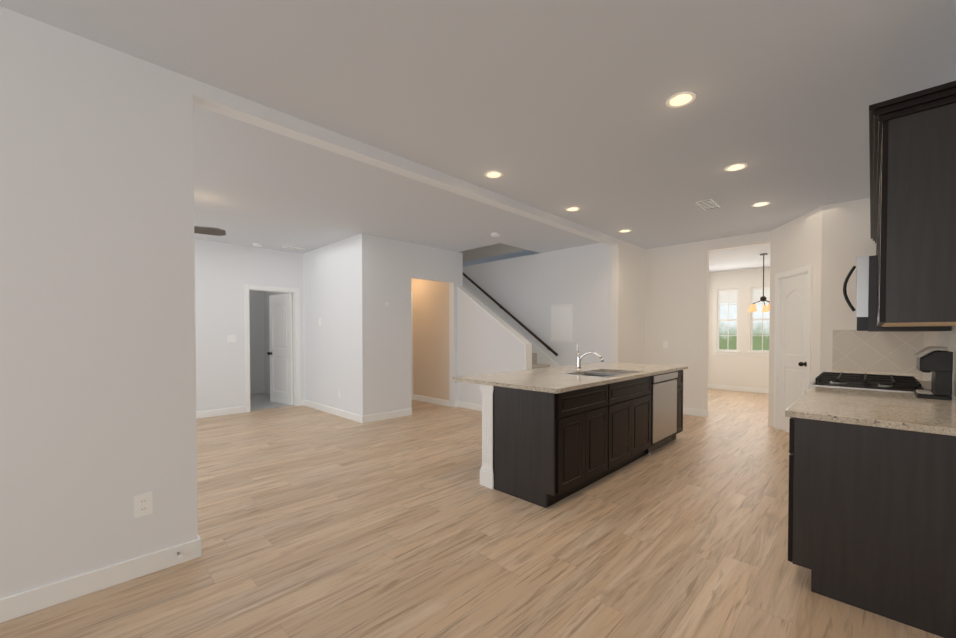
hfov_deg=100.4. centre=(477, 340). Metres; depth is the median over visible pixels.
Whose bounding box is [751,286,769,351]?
dining room window
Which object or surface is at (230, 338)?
light switch
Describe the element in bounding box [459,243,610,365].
wall
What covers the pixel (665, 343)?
light switch
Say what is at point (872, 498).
base cabinet
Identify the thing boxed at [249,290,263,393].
wall
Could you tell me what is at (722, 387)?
baseboard
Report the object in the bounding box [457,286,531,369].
trim
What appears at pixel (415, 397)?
baseboard
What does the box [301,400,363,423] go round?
baseboard
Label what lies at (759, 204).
recessed light
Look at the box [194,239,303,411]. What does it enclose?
wall
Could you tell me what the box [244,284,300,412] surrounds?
door frame
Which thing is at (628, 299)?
wall
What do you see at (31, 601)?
baseboard
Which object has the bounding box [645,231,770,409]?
wall
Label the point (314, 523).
floor
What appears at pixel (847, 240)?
wall
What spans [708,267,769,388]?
wall
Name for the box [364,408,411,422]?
baseboard
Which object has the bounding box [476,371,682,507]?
kitchen island
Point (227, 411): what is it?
baseboard
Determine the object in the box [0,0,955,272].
ceiling
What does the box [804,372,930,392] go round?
cooktop
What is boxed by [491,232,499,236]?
smoke detector
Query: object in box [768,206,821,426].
wall
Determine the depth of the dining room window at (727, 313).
9.24 m
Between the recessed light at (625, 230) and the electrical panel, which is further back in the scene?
the electrical panel
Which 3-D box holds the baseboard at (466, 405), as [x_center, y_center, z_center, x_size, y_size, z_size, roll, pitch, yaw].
[0.163,1.127,6.547,1.510,0.105,0.040,1,1,45]
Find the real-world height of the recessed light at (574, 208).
0.007 m
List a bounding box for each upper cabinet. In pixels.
[873,93,955,324]
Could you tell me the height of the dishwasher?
0.860 m
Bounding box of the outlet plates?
[134,492,152,517]
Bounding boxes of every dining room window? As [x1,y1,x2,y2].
[717,289,738,350]
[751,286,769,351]
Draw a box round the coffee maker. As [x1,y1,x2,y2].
[914,346,952,399]
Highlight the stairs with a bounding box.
[532,353,549,368]
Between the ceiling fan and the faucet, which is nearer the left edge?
the ceiling fan
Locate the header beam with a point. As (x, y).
(216, 100)
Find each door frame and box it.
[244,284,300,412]
[773,265,812,428]
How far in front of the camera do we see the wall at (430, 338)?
7.41 m
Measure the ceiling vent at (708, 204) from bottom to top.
0.010 m
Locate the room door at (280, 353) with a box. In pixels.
[267,293,292,404]
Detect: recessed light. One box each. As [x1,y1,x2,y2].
[484,170,502,177]
[565,206,579,210]
[619,229,630,232]
[666,91,695,107]
[724,163,747,171]
[752,201,769,206]
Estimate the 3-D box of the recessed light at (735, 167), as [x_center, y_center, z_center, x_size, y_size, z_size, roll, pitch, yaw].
[2.236,-1.506,3.458,0.170,0.007,0.170,1,1,45]
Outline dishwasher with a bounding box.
[645,371,677,455]
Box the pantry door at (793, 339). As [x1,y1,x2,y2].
[779,273,807,432]
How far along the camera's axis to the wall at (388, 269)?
6.10 m
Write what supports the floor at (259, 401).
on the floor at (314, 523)
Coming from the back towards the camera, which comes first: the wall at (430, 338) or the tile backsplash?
the wall at (430, 338)
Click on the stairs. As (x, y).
(535, 365)
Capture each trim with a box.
[411,293,412,399]
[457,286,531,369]
[463,283,558,366]
[715,351,768,355]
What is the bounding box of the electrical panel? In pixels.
[551,304,572,341]
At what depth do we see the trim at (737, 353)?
9.03 m
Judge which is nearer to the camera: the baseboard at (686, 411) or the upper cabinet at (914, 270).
the upper cabinet at (914, 270)
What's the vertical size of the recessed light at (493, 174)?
0.007 m
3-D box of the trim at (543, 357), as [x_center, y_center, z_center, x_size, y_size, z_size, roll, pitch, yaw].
[0.273,-0.515,7.976,4.480,3.340,0.011,1,1,45]
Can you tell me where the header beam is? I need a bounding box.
[192,79,617,245]
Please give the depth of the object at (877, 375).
3.33 m
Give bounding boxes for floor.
[0,389,942,637]
[250,393,293,410]
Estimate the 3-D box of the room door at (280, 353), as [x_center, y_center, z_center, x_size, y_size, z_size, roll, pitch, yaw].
[-3.684,0.149,7.380,0.724,2.020,0.227,1,1,45]
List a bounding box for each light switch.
[227,335,235,341]
[663,341,667,347]
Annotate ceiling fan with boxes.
[194,226,225,235]
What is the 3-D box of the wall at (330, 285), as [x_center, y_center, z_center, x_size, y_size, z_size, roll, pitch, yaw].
[-2.415,-0.191,6.570,1.980,2.740,0.120,1,1,45]
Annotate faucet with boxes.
[575,343,603,370]
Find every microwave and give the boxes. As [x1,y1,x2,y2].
[843,255,951,331]
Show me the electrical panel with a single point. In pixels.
(561, 322)
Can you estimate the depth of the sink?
4.07 m
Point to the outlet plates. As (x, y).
(143, 505)
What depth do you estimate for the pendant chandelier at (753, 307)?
7.21 m
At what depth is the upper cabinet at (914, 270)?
1.73 m
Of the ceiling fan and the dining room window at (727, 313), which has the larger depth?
the dining room window at (727, 313)
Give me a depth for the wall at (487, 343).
6.69 m
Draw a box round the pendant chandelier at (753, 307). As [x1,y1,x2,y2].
[748,253,769,311]
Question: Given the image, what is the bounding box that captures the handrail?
[463,273,557,355]
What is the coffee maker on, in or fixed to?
on the countertop at (873, 408)
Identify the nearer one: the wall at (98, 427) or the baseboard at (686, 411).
the wall at (98, 427)
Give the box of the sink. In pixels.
[564,369,642,377]
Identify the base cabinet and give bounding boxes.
[788,417,955,637]
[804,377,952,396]
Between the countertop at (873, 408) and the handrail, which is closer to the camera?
the countertop at (873, 408)
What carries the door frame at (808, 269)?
attached to the wall at (796, 243)
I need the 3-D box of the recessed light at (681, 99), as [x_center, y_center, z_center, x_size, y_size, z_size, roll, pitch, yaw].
[1.252,-1.489,2.462,0.170,0.007,0.170,1,1,45]
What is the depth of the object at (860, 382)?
2.89 m
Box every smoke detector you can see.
[253,243,261,246]
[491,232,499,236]
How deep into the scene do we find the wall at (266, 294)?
8.63 m
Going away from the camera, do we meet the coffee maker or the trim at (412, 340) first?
the coffee maker
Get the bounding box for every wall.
[0,6,197,598]
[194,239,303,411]
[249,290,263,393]
[263,291,292,393]
[303,235,358,414]
[358,233,462,415]
[411,278,448,400]
[458,289,524,404]
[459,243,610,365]
[610,239,645,363]
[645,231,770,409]
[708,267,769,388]
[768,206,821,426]
[820,198,908,373]
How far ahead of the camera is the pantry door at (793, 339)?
5.10 m
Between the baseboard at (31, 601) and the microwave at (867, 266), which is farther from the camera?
the microwave at (867, 266)
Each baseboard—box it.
[0,535,200,622]
[196,406,244,418]
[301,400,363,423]
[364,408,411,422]
[412,394,448,405]
[456,401,481,410]
[683,408,707,416]
[708,384,768,393]
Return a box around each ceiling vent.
[279,245,303,249]
[695,199,720,209]
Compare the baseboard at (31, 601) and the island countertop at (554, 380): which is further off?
the island countertop at (554, 380)
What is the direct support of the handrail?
attached to the wall at (528, 291)
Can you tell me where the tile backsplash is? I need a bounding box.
[832,326,955,397]
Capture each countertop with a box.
[452,363,687,394]
[785,385,955,436]
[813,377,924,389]
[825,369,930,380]
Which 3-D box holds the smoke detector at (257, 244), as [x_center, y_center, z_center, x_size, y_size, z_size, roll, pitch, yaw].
[-3.538,-1.541,6.392,0.128,0.034,0.130,1,1,45]
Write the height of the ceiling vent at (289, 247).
0.010 m

